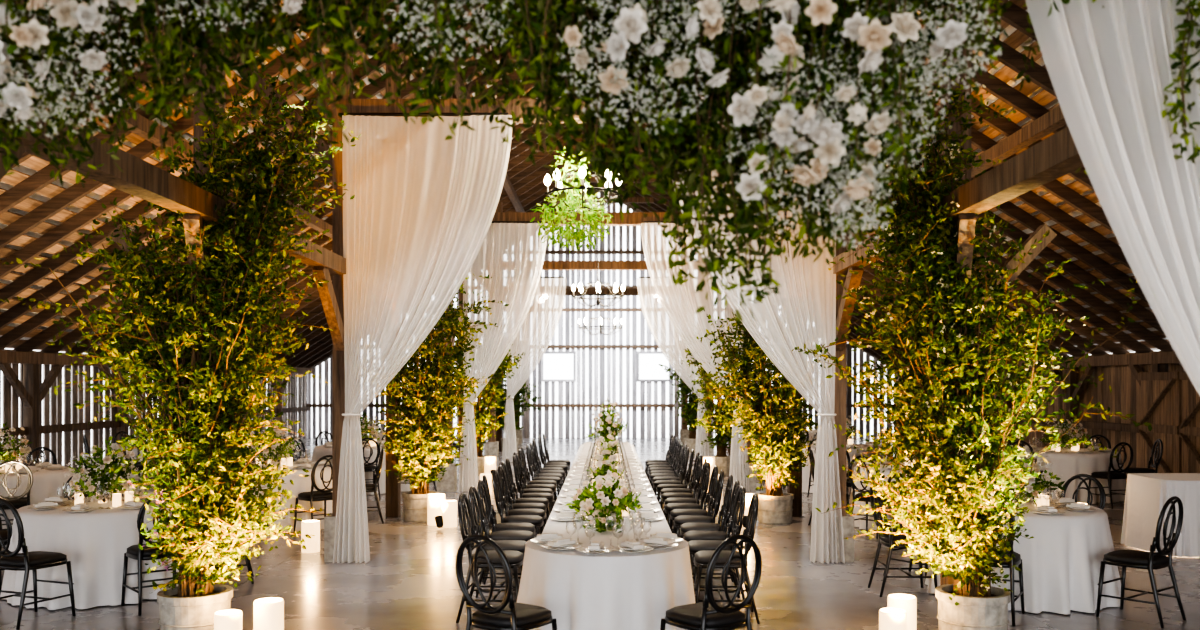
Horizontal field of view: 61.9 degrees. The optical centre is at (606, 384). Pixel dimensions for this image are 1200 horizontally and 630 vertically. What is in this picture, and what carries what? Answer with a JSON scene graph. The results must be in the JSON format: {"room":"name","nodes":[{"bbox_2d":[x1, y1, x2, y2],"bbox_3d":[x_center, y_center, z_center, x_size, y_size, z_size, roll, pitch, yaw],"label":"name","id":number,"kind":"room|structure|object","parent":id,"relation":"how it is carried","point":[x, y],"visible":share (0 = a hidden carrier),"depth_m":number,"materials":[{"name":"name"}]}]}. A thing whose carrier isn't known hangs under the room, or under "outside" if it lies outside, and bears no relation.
{"room":"event hall","nodes":[
{"label":"event hall","id":0,"kind":"room"},
{"bbox_2d":[0,133,25,179],"bbox_3d":[-0.180,-1.940,3.700,8.582,7.480,1.794,0,0,0],"label":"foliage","id":1,"kind":"object","parent":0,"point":[21,150],"visible":0.15,"depth_m":4.47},
{"bbox_2d":[0,0,1199,322],"bbox_3d":[-0.028,-1.513,3.526,5.109,2.614,1.492,0,0,-1],"label":"installation","id":2,"kind":"object","parent":1,"relation":"attached to","point":[808,47],"visible":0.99,"depth_m":3.36,"materials":[{"name":"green plant"}]},
{"bbox_2d":[1025,0,1199,395],"bbox_3d":[1.910,-0.483,3.560,1.200,4.546,0.161,0,0,0],"label":"sheer curtain","id":3,"kind":"object","parent":1,"relation":"hanging from","point":[1109,69],"visible":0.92,"depth_m":3.56,"materials":[{"name":"beige fabric"}]},
{"bbox_2d":[0,349,312,477],"bbox_3d":[-10.102,0.600,15.380,0.245,2.400,37.240,0,0,0],"label":"wall","id":4,"kind":"structure","parent":0,"point":[30,389],"depth_m":18.84,"materials":[{"name":"brown wood"}]},
{"bbox_2d":[0,0,1173,367],"bbox_3d":[-0.171,-3.741,15.797,20.524,6.633,36.595,0,0,0],"label":"ceiling","id":5,"kind":"structure","parent":0,"point":[39,216],"depth_m":15.60,"materials":[{"name":"brown wood"}]},
{"bbox_2d":[0,438,1199,629],"bbox_3d":[-0.180,1.900,15.750,20.400,0.200,36.900,0,0,0],"label":"floor","id":6,"kind":"structure","parent":0,"point":[409,581],"depth_m":8.93,"materials":[{"name":"concrete"}]},
{"bbox_2d":[0,460,32,529],"bbox_3d":[-6.733,1.320,11.281,0.432,0.965,0.499,0,0,-35],"label":"dining chair","id":7,"kind":"object","parent":6,"relation":"on","point":[17,502],"visible":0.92,"depth_m":11.15,"materials":[{"name":"black paint"}]},
{"bbox_2d":[0,498,75,629],"bbox_3d":[-4.433,1.320,7.647,0.432,0.965,0.499,0,0,21],"label":"dining chair","id":8,"kind":"object","parent":6,"relation":"on","point":[26,561],"visible":1,"depth_m":7.50,"materials":[{"name":"black paint"}]},
{"bbox_2d":[0,422,76,528],"bbox_3d":[-7.404,1.111,12.194,1.834,1.357,1.840,0,0,0],"label":"round dining table","id":9,"kind":"object","parent":6,"relation":"on","point":[47,477],"visible":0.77,"depth_m":11.99,"materials":[{"name":"white"}]},
{"bbox_2d":[25,447,56,465],"bbox_3d":[-7.632,1.320,13.311,0.432,0.965,0.499,0,0,-5],"label":"dining chair","id":10,"kind":"object","parent":6,"relation":"on","point":[37,448],"visible":0.28,"depth_m":13.53,"materials":[{"name":"black paint"}]},
{"bbox_2d":[0,436,178,609],"bbox_3d":[-4.416,1.118,8.753,1.539,1.344,1.578,0,0,-30],"label":"round dining table","id":11,"kind":"object","parent":6,"relation":"on","point":[95,533],"visible":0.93,"depth_m":8.17,"materials":[{"name":"white"}]},
{"bbox_2d":[121,491,178,615],"bbox_3d":[-3.642,1.320,8.106,0.432,0.965,0.499,0,0,-40],"label":"dining chair","id":12,"kind":"object","parent":6,"relation":"on","point":[134,552],"visible":0.42,"depth_m":7.92,"materials":[{"name":"black paint"}]},
{"bbox_2d":[120,413,187,492],"bbox_3d":[-7.621,1.105,17.506,1.824,1.371,1.845,0,0,-31],"label":"round dining table","id":13,"kind":"object","parent":6,"relation":"on","point":[134,450],"visible":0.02,"depth_m":16.70,"materials":[{"name":"fabric"}]},
{"bbox_2d":[1,62,360,629],"bbox_3d":[-3.014,-0.214,6.915,2.472,4.028,1.621,0,0,-4],"label":"birch tree","id":14,"kind":"object","parent":6,"relation":"on","point":[208,518],"visible":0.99,"depth_m":6.79,"materials":[{"name":"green plant"}]},
{"bbox_2d":[214,609,241,629],"bbox_3d":[-2.500,1.650,6.600,0.176,0.300,0.176,0,0,0],"label":"pillar candle","id":15,"kind":"object","parent":6,"relation":"on","point":[231,619],"visible":1,"depth_m":6.54,"materials":[{"name":"beige wax"}]},
{"bbox_2d":[253,597,283,629],"bbox_3d":[-2.300,1.632,6.800,0.197,0.336,0.197,0,0,0],"label":"pillar candle","id":16,"kind":"object","parent":6,"relation":"on","point":[268,613],"visible":1,"depth_m":6.73,"materials":[{"name":"beige wax"}]},
{"bbox_2d":[234,420,331,533],"bbox_3d":[-4.303,1.118,12.895,1.865,1.344,1.854,0,0,0],"label":"round dining table","id":17,"kind":"object","parent":6,"relation":"on","point":[301,484],"visible":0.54,"depth_m":12.43,"materials":[{"name":"white"}]},
{"bbox_2d":[301,520,319,552],"bbox_3d":[-3.200,1.635,10.800,0.194,0.330,0.194,0,0,0],"label":"pillar candle","id":18,"kind":"object","parent":6,"relation":"on","point":[310,527],"visible":0.94,"depth_m":10.72,"materials":[{"name":"beige wax"}]},
{"bbox_2d":[293,455,331,532],"bbox_3d":[-3.485,1.320,12.110,0.432,0.965,0.499,0,0,-43],"label":"dining chair","id":19,"kind":"object","parent":6,"relation":"on","point":[324,495],"visible":0.72,"depth_m":11.96,"materials":[{"name":"black paint"}]},
{"bbox_2d":[311,412,411,494],"bbox_3d":[-4.196,1.109,17.187,1.856,1.363,1.858,0,0,0],"label":"round dining table","id":20,"kind":"object","parent":6,"relation":"on","point":[325,449],"visible":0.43,"depth_m":16.73,"materials":[{"name":"white"}]},
{"bbox_2d":[362,438,380,497],"bbox_3d":[-3.901,1.320,16.105,0.432,0.965,0.499,0,0,-24],"label":"dining chair","id":21,"kind":"object","parent":6,"relation":"on","point":[369,467],"visible":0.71,"depth_m":15.97,"materials":[{"name":"black paint"}]},
{"bbox_2d":[365,449,383,523],"bbox_3d":[-3.183,1.320,13.101,0.499,0.965,0.432,0,0,-16],"label":"dining chair","id":22,"kind":"object","parent":6,"relation":"on","point":[369,487],"visible":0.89,"depth_m":12.97,"materials":[{"name":"black paint"}]},
{"bbox_2d":[362,274,508,522],"bbox_3d":[-2.389,-0.049,13.327,2.134,3.698,1.669,0,0,28],"label":"birch tree","id":23,"kind":"object","parent":6,"relation":"on","point":[420,453],"visible":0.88,"depth_m":13.11,"materials":[{"name":"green plant"}]},
{"bbox_2d":[427,493,444,525],"bbox_3d":[-2.200,1.605,12.900,0.229,0.390,0.229,0,0,0],"label":"pillar candle","id":24,"kind":"object","parent":6,"relation":"on","point":[434,501],"visible":0.79,"depth_m":12.80,"materials":[{"name":"beige wax"}]},
{"bbox_2d":[442,500,456,527],"bbox_3d":[-2.000,1.635,12.700,0.194,0.330,0.194,0,0,0],"label":"pillar candle","id":25,"kind":"object","parent":6,"relation":"on","point":[449,507],"visible":0.98,"depth_m":12.62,"materials":[{"name":"beige wax"}]},
{"bbox_2d":[453,332,524,474],"bbox_3d":[-2.543,0.157,20.062,1.808,3.286,1.505,0,0,-4],"label":"birch tree","id":26,"kind":"object","parent":6,"relation":"on","point":[482,415],"visible":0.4,"depth_m":20.02,"materials":[{"name":"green plant"}]},
{"bbox_2d":[456,493,523,622],"bbox_3d":[-0.888,1.320,7.748,0.499,0.965,0.432,0,0,3],"label":"dining chair","id":27,"kind":"object","parent":6,"relation":"on","point":[515,558],"visible":0.8,"depth_m":7.60,"materials":[{"name":"black paint"}]},
{"bbox_2d":[484,456,495,473],"bbox_3d":[-2.300,1.605,19.700,0.229,0.390,0.229,0,0,0],"label":"pillar candle","id":28,"kind":"object","parent":6,"relation":"on","point":[489,461],"visible":0.69,"depth_m":19.61,"materials":[{"name":"beige wax"}]},
{"bbox_2d":[468,486,526,597],"bbox_3d":[-0.882,1.320,8.271,0.499,0.965,0.432,0,0,3],"label":"dining chair","id":29,"kind":"object","parent":6,"relation":"on","point":[517,545],"visible":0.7,"depth_m":8.25,"materials":[{"name":"black paint"}]},
{"bbox_2d":[476,480,534,591],"bbox_3d":[-0.881,1.320,8.825,0.499,0.965,0.432,0,0,3],"label":"dining chair","id":30,"kind":"object","parent":6,"relation":"on","point":[524,535],"visible":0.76,"depth_m":8.78,"materials":[{"name":"black paint"}]},
{"bbox_2d":[455,534,556,629],"bbox_3d":[-0.580,1.320,5.791,0.432,0.965,0.499,0,0,35],"label":"dining chair","id":31,"kind":"object","parent":6,"relation":"on","point":[508,614],"visible":1,"depth_m":5.65,"materials":[{"name":"black paint"}]},
{"bbox_2d":[482,475,534,581],"bbox_3d":[-0.908,1.320,9.333,0.499,0.965,0.432,0,0,-3],"label":"dining chair","id":32,"kind":"object","parent":6,"relation":"on","point":[521,525],"visible":0.38,"depth_m":9.28,"materials":[{"name":"black paint"}]},
{"bbox_2d":[492,470,542,533],"bbox_3d":[-0.873,1.320,9.879,0.499,0.965,0.432,0,0,2],"label":"dining chair","id":33,"kind":"object","parent":6,"relation":"on","point":[536,520],"visible":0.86,"depth_m":9.79,"materials":[{"name":"black paint"}]},
{"bbox_2d":[496,364,540,451],"bbox_3d":[-2.627,0.065,26.719,1.556,3.470,1.393,0,0,30],"label":"birch tree","id":34,"kind":"object","parent":6,"relation":"on","point":[517,397],"visible":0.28,"depth_m":26.69,"materials":[{"name":"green plant"}]},
{"bbox_2d":[498,465,545,533],"bbox_3d":[-0.878,1.320,10.416,0.499,0.965,0.432,0,0,3],"label":"dining chair","id":35,"kind":"object","parent":6,"relation":"on","point":[540,512],"visible":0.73,"depth_m":10.39,"materials":[{"name":"black paint"}]},
{"bbox_2d":[501,462,546,537],"bbox_3d":[-0.905,1.320,10.934,0.499,0.965,0.432,0,0,1],"label":"dining chair","id":36,"kind":"object","parent":6,"relation":"on","point":[515,505],"visible":0.42,"depth_m":10.91,"materials":[{"name":"black paint"}]},
{"bbox_2d":[506,458,548,530],"bbox_3d":[-0.905,1.320,11.444,0.499,0.965,0.432,0,0,0],"label":"dining chair","id":37,"kind":"object","parent":6,"relation":"on","point":[545,501],"visible":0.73,"depth_m":11.38,"materials":[{"name":"black paint"}]},
{"bbox_2d":[512,455,553,513],"bbox_3d":[-0.879,1.320,11.974,0.499,0.965,0.432,0,0,-1],"label":"dining chair","id":38,"kind":"object","parent":6,"relation":"on","point":[549,496],"visible":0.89,"depth_m":11.82,"materials":[{"name":"black paint"}]},
{"bbox_2d":[513,452,553,515],"bbox_3d":[-0.917,1.320,12.506,0.499,0.965,0.432,0,0,2],"label":"dining chair","id":39,"kind":"object","parent":6,"relation":"on","point":[527,490],"visible":0.26,"depth_m":12.49,"materials":[{"name":"black paint"}]},
{"bbox_2d":[518,449,556,508],"bbox_3d":[-0.905,1.320,13.059,0.499,0.965,0.432,0,0,2],"label":"dining chair","id":40,"kind":"object","parent":6,"relation":"on","point":[520,455],"visible":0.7,"depth_m":12.99,"materials":[{"name":"black paint"}]},
{"bbox_2d":[521,447,557,503],"bbox_3d":[-0.920,1.320,13.588,0.499,0.965,0.432,0,0,-1],"label":"dining chair","id":41,"kind":"object","parent":6,"relation":"on","point":[522,449],"visible":0.44,"depth_m":13.53,"materials":[{"name":"black paint"}]},
{"bbox_2d":[526,444,560,495],"bbox_3d":[-0.888,1.320,14.092,0.499,0.965,0.432,0,0,1],"label":"dining chair","id":42,"kind":"object","parent":6,"relation":"on","point":[528,453],"visible":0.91,"depth_m":13.97,"materials":[{"name":"black paint"}]},
{"bbox_2d":[530,442,562,494],"bbox_3d":[-0.880,1.320,14.637,0.499,0.965,0.432,0,0,-1],"label":"dining chair","id":43,"kind":"object","parent":6,"relation":"on","point":[534,463],"visible":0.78,"depth_m":14.50,"materials":[{"name":"black paint"}]},
{"bbox_2d":[533,440,565,493],"bbox_3d":[-0.868,1.320,15.184,0.499,0.965,0.432,0,0,-1],"label":"dining chair","id":44,"kind":"object","parent":6,"relation":"on","point":[537,459],"visible":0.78,"depth_m":15.08,"materials":[{"name":"black paint"}]},
{"bbox_2d":[538,437,567,479],"bbox_3d":[-0.871,1.320,16.248,0.499,0.965,0.432,0,0,1],"label":"dining chair","id":45,"kind":"object","parent":6,"relation":"on","point":[543,459],"visible":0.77,"depth_m":16.11,"materials":[{"name":"black paint"}]},
{"bbox_2d":[496,176,656,450],"bbox_3d":[-0.180,-1.940,27.200,7.007,7.480,1.816,0,0,0],"label":"frame","id":46,"kind":"object","parent":6,"relation":"on","point":[593,179],"visible":0.09,"depth_m":27.14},
{"bbox_2d":[109,0,1056,584],"bbox_3d":[-0.180,-1.940,7.400,7.007,7.480,1.816,0,0,0],"label":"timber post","id":47,"kind":"object","parent":6,"relation":"on","point":[966,223],"visible":0.21,"depth_m":7.32,"materials":[{"name":"wood"}]},
{"bbox_2d":[386,21,801,516],"bbox_3d":[-0.180,-1.940,13.750,7.007,7.480,1.816,0,0,0],"label":"frame","id":48,"kind":"object","parent":6,"relation":"on","point":[393,488],"visible":0.07,"depth_m":13.67,"materials":[{"name":"wood"}]},
{"bbox_2d":[436,51,755,491],"bbox_3d":[-0.180,-1.940,17.000,8.582,7.480,1.794,0,0,0],"label":"frame","id":49,"kind":"object","parent":6,"relation":"on","point":[448,483],"visible":0.13,"depth_m":16.90,"materials":[{"name":"wood"}]},
{"bbox_2d":[458,221,547,491],"bbox_3d":[-1.750,-0.483,16.810,1.500,4.546,0.160,0,0,0],"label":"sheer curtain","id":50,"kind":"object","parent":49,"relation":"hanging from","point":[512,253],"visible":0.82,"depth_m":16.81,"materials":[{"name":"beige fabric"}]},
{"bbox_2d":[571,234,624,306],"bbox_3d":[-0.150,-2.003,17.000,0.863,1.338,0.863,0,0,-25],"label":"chandelier","id":51,"kind":"object","parent":49,"relation":"hanging from","point":[598,284],"visible":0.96,"depth_m":16.98,"materials":[{"name":"black metal"}]},
{"bbox_2d":[641,221,749,491],"bbox_3d":[1.480,-0.483,16.810,1.820,4.546,0.161,0,0,0],"label":"sheer curtain","id":52,"kind":"object","parent":49,"relation":"hanging from","point":[680,304],"visible":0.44,"depth_m":16.80,"materials":[{"name":"beige fabric"}]},
{"bbox_2d":[188,0,1006,561],"bbox_3d":[-0.180,-1.940,10.300,8.582,7.480,1.794,0,0,0],"label":"frame","id":53,"kind":"object","parent":6,"relation":"on","point":[331,294],"visible":0.36,"depth_m":10.22,"materials":[{"name":"wood"}]},
{"bbox_2d":[333,113,512,562],"bbox_3d":[-1.850,-0.483,10.110,1.800,4.546,0.160,0,0,0],"label":"sheer curtain","id":54,"kind":"object","parent":53,"relation":"hanging from","point":[421,212],"visible":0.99,"depth_m":10.11,"materials":[{"name":"beige fabric"}]},
{"bbox_2d":[0,108,1083,325],"bbox_3d":[-0.180,-1.200,15.600,5.240,0.160,36.200,0,0,0],"label":"beam","id":55,"kind":"structure","parent":53,"relation":"on","point":[1057,155],"depth_m":5.78,"materials":[{"name":"wood"}]},
{"bbox_2d":[530,123,619,253],"bbox_3d":[-0.295,-2.010,10.116,0.864,1.363,0.771,0,0,26],"label":"chandelier","id":56,"kind":"object","parent":53,"relation":"hanging from","point":[568,232],"visible":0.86,"depth_m":10.04,"materials":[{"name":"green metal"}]},
{"bbox_2d":[673,114,844,562],"bbox_3d":[1.480,-0.483,10.110,1.820,4.546,0.160,0,0,0],"label":"sheer curtain","id":57,"kind":"object","parent":53,"relation":"hanging from","point":[804,310],"visible":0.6,"depth_m":10.11,"materials":[{"name":"beige fabric"}]},
{"bbox_2d":[485,144,713,461],"bbox_3d":[-0.180,-1.940,23.600,8.582,7.480,1.794,0,0,0],"label":"frame","id":58,"kind":"object","parent":6,"relation":"on","point":[491,446],"visible":0.1,"depth_m":23.50,"materials":[{"name":"wood"}]},
{"bbox_2d":[502,277,565,461],"bbox_3d":[-1.700,-0.373,23.410,1.500,4.326,0.160,0,0,0],"label":"sheer curtain","id":59,"kind":"object","parent":58,"relation":"hanging from","point":[538,328],"visible":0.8,"depth_m":23.40,"materials":[{"name":"beige fabric"}]},
{"bbox_2d":[578,274,622,334],"bbox_3d":[-0.150,-1.928,23.600,1.021,1.488,1.021,0,0,-27],"label":"chandelier","id":60,"kind":"object","parent":58,"relation":"hanging from","point":[600,317],"visible":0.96,"depth_m":23.58,"materials":[{"name":"black metal"}]},
{"bbox_2d":[637,277,708,461],"bbox_3d":[1.545,-0.373,23.410,1.690,4.326,0.160,0,0,0],"label":"sheer curtain","id":61,"kind":"object","parent":58,"relation":"hanging from","point":[661,328],"visible":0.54,"depth_m":23.41,"materials":[{"name":"beige fabric"}]},
{"bbox_2d":[515,197,688,444],"bbox_3d":[-0.180,-1.940,30.300,8.582,7.480,1.794,0,0,0],"label":"frame","id":62,"kind":"object","parent":6,"relation":"on","point":[684,432],"visible":0.14,"depth_m":30.20,"materials":[{"name":"wood"}]},
{"bbox_2d":[516,445,694,629],"bbox_3d":[-0.037,1.419,11.854,1.371,0.741,11.768,0,0,0],"label":"tablecloth","id":63,"kind":"object","parent":6,"relation":"on","point":[606,591],"visible":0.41,"depth_m":6.18,"materials":[{"name":"white"}]},
{"bbox_2d":[550,442,593,521],"bbox_3d":[-0.305,1.021,12.334,0.247,0.046,10.045,0,0,0],"label":"plates","id":64,"kind":"object","parent":63,"relation":"on","point":[566,514],"depth_m":10.36,"materials":[{"name":"white"}]},
{"bbox_2d":[565,398,642,532],"bbox_3d":[-0.051,0.633,12.249,0.737,0.842,10.571,0,0,0],"label":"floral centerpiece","id":65,"kind":"object","parent":63,"relation":"on","point":[608,497],"visible":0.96,"depth_m":7.75,"materials":[{"name":"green plant"}]},
{"bbox_2d":[530,532,683,553],"bbox_3d":[0.002,1.021,6.344,0.985,0.046,0.843,0,0,0],"label":"plates","id":66,"kind":"object","parent":63,"relation":"on","point":[657,540],"depth_m":6.39,"materials":[{"name":"white"}]},
{"bbox_2d":[566,435,650,546],"bbox_3d":[0.019,0.948,11.995,0.580,0.200,11.262,0,0,0],"label":"glassware","id":67,"kind":"object","parent":63,"relation":"on","point":[624,513],"visible":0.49,"depth_m":8.96,"materials":[{"name":"clear glass"}]},
{"bbox_2d":[618,442,663,521],"bbox_3d":[0.302,1.021,12.334,0.253,0.046,10.045,0,0,0],"label":"plates","id":68,"kind":"object","parent":63,"relation":"on","point":[647,512],"depth_m":9.85,"materials":[{"name":"white"}]},
{"bbox_2d":[649,442,682,497],"bbox_3d":[0.865,1.320,14.655,0.499,0.965,0.432,0,0,-2],"label":"dining chair","id":69,"kind":"object","parent":6,"relation":"on","point":[676,467],"visible":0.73,"depth_m":14.59,"materials":[{"name":"black paint"}]},
{"bbox_2d":[652,444,686,502],"bbox_3d":[0.876,1.320,14.124,0.499,0.965,0.432,0,0,0],"label":"dining chair","id":70,"kind":"object","parent":6,"relation":"on","point":[681,466],"visible":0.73,"depth_m":14.07,"materials":[{"name":"black paint"}]},
{"bbox_2d":[653,447,688,503],"bbox_3d":[0.868,1.320,13.565,0.499,0.965,0.432,0,0,2],"label":"dining chair","id":71,"kind":"object","parent":6,"relation":"on","point":[683,473],"visible":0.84,"depth_m":13.41,"materials":[{"name":"black paint"}]},
{"bbox_2d":[656,449,693,501],"bbox_3d":[0.886,1.320,13.054,0.499,0.965,0.432,0,0,2],"label":"dining chair","id":72,"kind":"object","parent":6,"relation":"on","point":[688,474],"visible":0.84,"depth_m":12.90,"materials":[{"name":"black paint"}]},
{"bbox_2d":[660,452,699,511],"bbox_3d":[0.906,1.320,12.526,0.499,0.965,0.432,0,0,1],"label":"dining chair","id":73,"kind":"object","parent":6,"relation":"on","point":[664,490],"visible":0.44,"depth_m":12.49,"materials":[{"name":"black paint"}]},
{"bbox_2d":[661,455,701,523],"bbox_3d":[0.889,1.320,12.008,0.499,0.965,0.432,0,0,-2],"label":"dining chair","id":74,"kind":"object","parent":6,"relation":"on","point":[696,480],"visible":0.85,"depth_m":11.92,"materials":[{"name":"black paint"}]},
{"bbox_2d":[664,458,706,529],"bbox_3d":[0.895,1.320,11.450,0.499,0.965,0.432,0,0,3],"label":"dining chair","id":75,"kind":"object","parent":6,"relation":"on","point":[673,499],"visible":0.29,"depth_m":11.39,"materials":[{"name":"black paint"}]},
{"bbox_2d":[664,462,709,537],"bbox_3d":[0.870,1.320,10.919,0.499,0.965,0.432,0,0,-2],"label":"dining chair","id":76,"kind":"object","parent":6,"relation":"on","point":[703,490],"visible":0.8,"depth_m":10.84,"materials":[{"name":"black paint"}]},
{"bbox_2d":[659,364,717,452],"bbox_3d":[2.266,0.062,26.832,1.646,3.476,1.368,0,0,-23],"label":"potted tree","id":77,"kind":"object","parent":6,"relation":"on","point":[691,413],"visible":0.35,"depth_m":26.67,"materials":[{"name":"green plant"}]},
{"bbox_2d":[669,466,717,532],"bbox_3d":[0.898,1.320,10.392,0.499,0.965,0.432,0,0,-2],"label":"dining chair","id":78,"kind":"object","parent":6,"relation":"on","point":[710,495],"visible":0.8,"depth_m":10.33,"materials":[{"name":"black paint"}]},
{"bbox_2d":[674,470,723,569],"bbox_3d":[0.900,1.320,9.864,0.499,0.965,0.432,0,0,2],"label":"dining chair","id":79,"kind":"object","parent":6,"relation":"on","point":[679,520],"visible":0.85,"depth_m":9.74,"materials":[{"name":"black paint"}]},
{"bbox_2d":[680,475,732,581],"bbox_3d":[0.922,1.320,9.339,0.499,0.965,0.432,0,0,2],"label":"dining chair","id":80,"kind":"object","parent":6,"relation":"on","point":[725,507],"visible":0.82,"depth_m":9.23,"materials":[{"name":"black paint"}]},
{"bbox_2d":[660,534,761,629],"bbox_3d":[0.600,1.320,5.791,0.432,0.965,0.499,0,0,-35],"label":"dining chair","id":81,"kind":"object","parent":6,"relation":"on","point":[708,614],"visible":1,"depth_m":5.65,"materials":[{"name":"black paint"}]},
{"bbox_2d":[683,480,740,593],"bbox_3d":[0.915,1.320,8.821,0.499,0.965,0.432,0,0,2],"label":"dining chair","id":82,"kind":"object","parent":6,"relation":"on","point":[694,534],"visible":0.59,"depth_m":8.75,"materials":[{"name":"black paint"}]},
{"bbox_2d":[688,486,745,599],"bbox_3d":[0.886,1.320,8.267,0.499,0.965,0.432,0,0,-1],"label":"dining chair","id":83,"kind":"object","parent":6,"relation":"on","point":[735,526],"visible":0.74,"depth_m":8.18,"materials":[{"name":"black paint"}]},
{"bbox_2d":[681,346,756,474],"bbox_3d":[2.296,0.101,19.988,1.741,3.399,1.445,0,0,11],"label":"potted tree","id":84,"kind":"object","parent":6,"relation":"on","point":[722,460],"visible":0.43,"depth_m":20.03,"materials":[{"name":"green plant"}]},
{"bbox_2d":[693,493,759,623],"bbox_3d":[0.915,1.320,7.743,0.499,0.965,0.432,0,0,2],"label":"dining chair","id":85,"kind":"object","parent":6,"relation":"on","point":[702,558],"visible":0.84,"depth_m":7.58,"materials":[{"name":"black paint"}]},
{"bbox_2d":[691,310,817,524],"bbox_3d":[2.132,0.280,13.054,1.935,3.040,1.668,0,0,0],"label":"potted tree","id":86,"kind":"object","parent":6,"relation":"on","point":[772,429],"visible":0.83,"depth_m":12.95,"materials":[{"name":"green plant"}]},
{"bbox_2d":[785,415,884,494],"bbox_3d":[3.997,1.110,17.189,1.844,1.360,1.865,0,0,0],"label":"round dining table","id":87,"kind":"object","parent":6,"relation":"on","point":[849,445],"visible":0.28,"depth_m":16.67,"materials":[{"name":"white"}]},
{"bbox_2d":[848,456,897,538],"bbox_3d":[3.184,1.320,12.011,0.432,0.965,0.499,0,0,44],"label":"dining chair","id":88,"kind":"object","parent":6,"relation":"on","point":[863,498],"visible":0.59,"depth_m":11.92,"materials":[{"name":"black paint"}]},
{"bbox_2d":[879,608,905,629],"bbox_3d":[1.900,1.650,6.650,0.176,0.300,0.176,0,0,0],"label":"pillar candle","id":89,"kind":"object","parent":6,"relation":"on","point":[889,618],"visible":1,"depth_m":6.59,"materials":[{"name":"beige wax"}]},
{"bbox_2d":[849,426,938,530],"bbox_3d":[4.013,1.141,12.784,1.843,1.298,1.836,0,0,10],"label":"round dining table","id":90,"kind":"object","parent":6,"relation":"on","point":[861,524],"visible":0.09,"depth_m":12.46,"materials":[{"name":"white"}]},
{"bbox_2d":[868,483,936,596],"bbox_3d":[2.558,1.320,8.684,0.499,0.965,0.432,0,0,0],"label":"dining chair","id":91,"kind":"object","parent":6,"relation":"on","point":[888,540],"visible":0.6,"depth_m":8.61,"materials":[{"name":"black paint"}]},
{"bbox_2d":[888,594,916,629],"bbox_3d":[2.050,1.635,6.950,0.194,0.330,0.194,0,0,0],"label":"pillar candle","id":92,"kind":"object","parent":6,"relation":"on","point":[906,602],"visible":0.59,"depth_m":6.87,"materials":[{"name":"beige wax"}]},
{"bbox_2d":[883,473,927,580],"bbox_3d":[2.912,1.320,9.363,0.432,0.965,0.499,0,0,-37],"label":"dining chair","id":93,"kind":"object","parent":6,"relation":"on","point":[890,478],"visible":0.13,"depth_m":9.39,"materials":[{"name":"black paint"}]},
{"bbox_2d":[792,43,1151,629],"bbox_3d":[2.439,-0.405,6.970,2.219,4.410,1.851,0,0,-29],"label":"birch tree","id":94,"kind":"object","parent":6,"relation":"on","point":[958,486],"visible":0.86,"depth_m":6.76,"materials":[{"name":"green plant"}]},
{"bbox_2d":[990,503,1024,625],"bbox_3d":[2.983,1.320,7.769,0.432,0.965,0.499,0,0,29],"label":"dining chair","id":95,"kind":"object","parent":6,"relation":"on","point":[1016,560],"visible":0.16,"depth_m":7.58,"materials":[{"name":"black paint"}]},
{"bbox_2d":[925,449,1124,614],"bbox_3d":[3.545,1.161,8.592,1.562,1.258,1.569,0,0,0],"label":"round dining table","id":96,"kind":"object","parent":6,"relation":"on","point":[1061,564],"visible":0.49,"depth_m":7.95,"materials":[{"name":"white"}]},
{"bbox_2d":[1019,415,1126,503],"bbox_3d":[7.290,1.110,16.011,1.824,1.359,1.845,0,0,-35],"label":"round dining table","id":97,"kind":"object","parent":6,"relation":"on","point":[1069,462],"visible":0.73,"depth_m":15.28,"materials":[{"name":"white"}]},
{"bbox_2d":[1060,474,1105,509],"bbox_3d":[4.311,1.320,9.241,0.499,0.965,0.432,0,0,-43],"label":"dining chair","id":98,"kind":"object","parent":6,"relation":"on","point":[1089,477],"visible":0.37,"depth_m":9.36,"materials":[{"name":"black paint"}]},
{"bbox_2d":[1087,442,1132,507],"bbox_3d":[7.501,1.320,14.883,0.432,0.965,0.499,0,0,-16],"label":"dining chair","id":99,"kind":"object","parent":6,"relation":"on","point":[1116,474],"visible":0.94,"depth_m":14.71,"materials":[{"name":"black paint"}]},
{"bbox_2d":[1096,496,1185,627],"bbox_3d":[4.122,1.320,7.713,0.432,0.965,0.499,0,0,-39],"label":"dining chair","id":100,"kind":"object","parent":6,"relation":"on","point":[1150,560],"visible":1,"depth_m":7.61,"materials":[{"name":"black paint"}]},
{"bbox_2d":[1124,439,1162,483],"bbox_3d":[8.368,1.320,15.617,0.499,0.965,0.432,0,0,11],"label":"dining chair","id":101,"kind":"object","parent":6,"relation":"on","point":[1156,463],"visible":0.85,"depth_m":15.52,"materials":[{"name":"black paint"}]},
{"bbox_2d":[1121,473,1199,556],"bbox_3d":[6.949,1.395,10.900,2.339,0.790,1.028,0,0,0],"label":"tablecloth","id":102,"kind":"object","parent":6,"relation":"on","point":[1146,495],"visible":0.8,"depth_m":10.66,"materials":[{"name":"white"}]},
{"bbox_2d":[306,187,895,437],"bbox_3d":[-0.148,-2.493,33.886,20.169,8.585,0.272,0,0,0],"label":"wall","id":103,"kind":"structure","parent":0,"point":[525,420],"depth_m":33.98,"materials":[{"name":"grey wood"}]},
{"bbox_2d":[894,351,1185,480],"bbox_3d":[9.702,0.600,15.420,0.245,2.400,37.320,0,0,0],"label":"wall","id":104,"kind":"structure","parent":0,"point":[1121,372],"depth_m":19.60,"materials":[{"name":"brown wood"}]},
{"bbox_2d":[1138,372,1181,472],"bbox_3d":[9.457,0.780,17.160,0.125,2.000,1.200,0,0,0],"label":"door","id":105,"kind":"structure","parent":104,"relation":"in","point":[1161,392],"depth_m":17.03,"materials":[{"name":"brown wood"}]},
{"bbox_2d":[1179,372,1199,472],"bbox_3d":[9.457,0.780,15.900,0.125,2.000,1.200,0,0,0],"label":"door","id":106,"kind":"structure","parent":104,"relation":"in","point":[1189,430],"depth_m":16.23,"materials":[{"name":"brown wood"}]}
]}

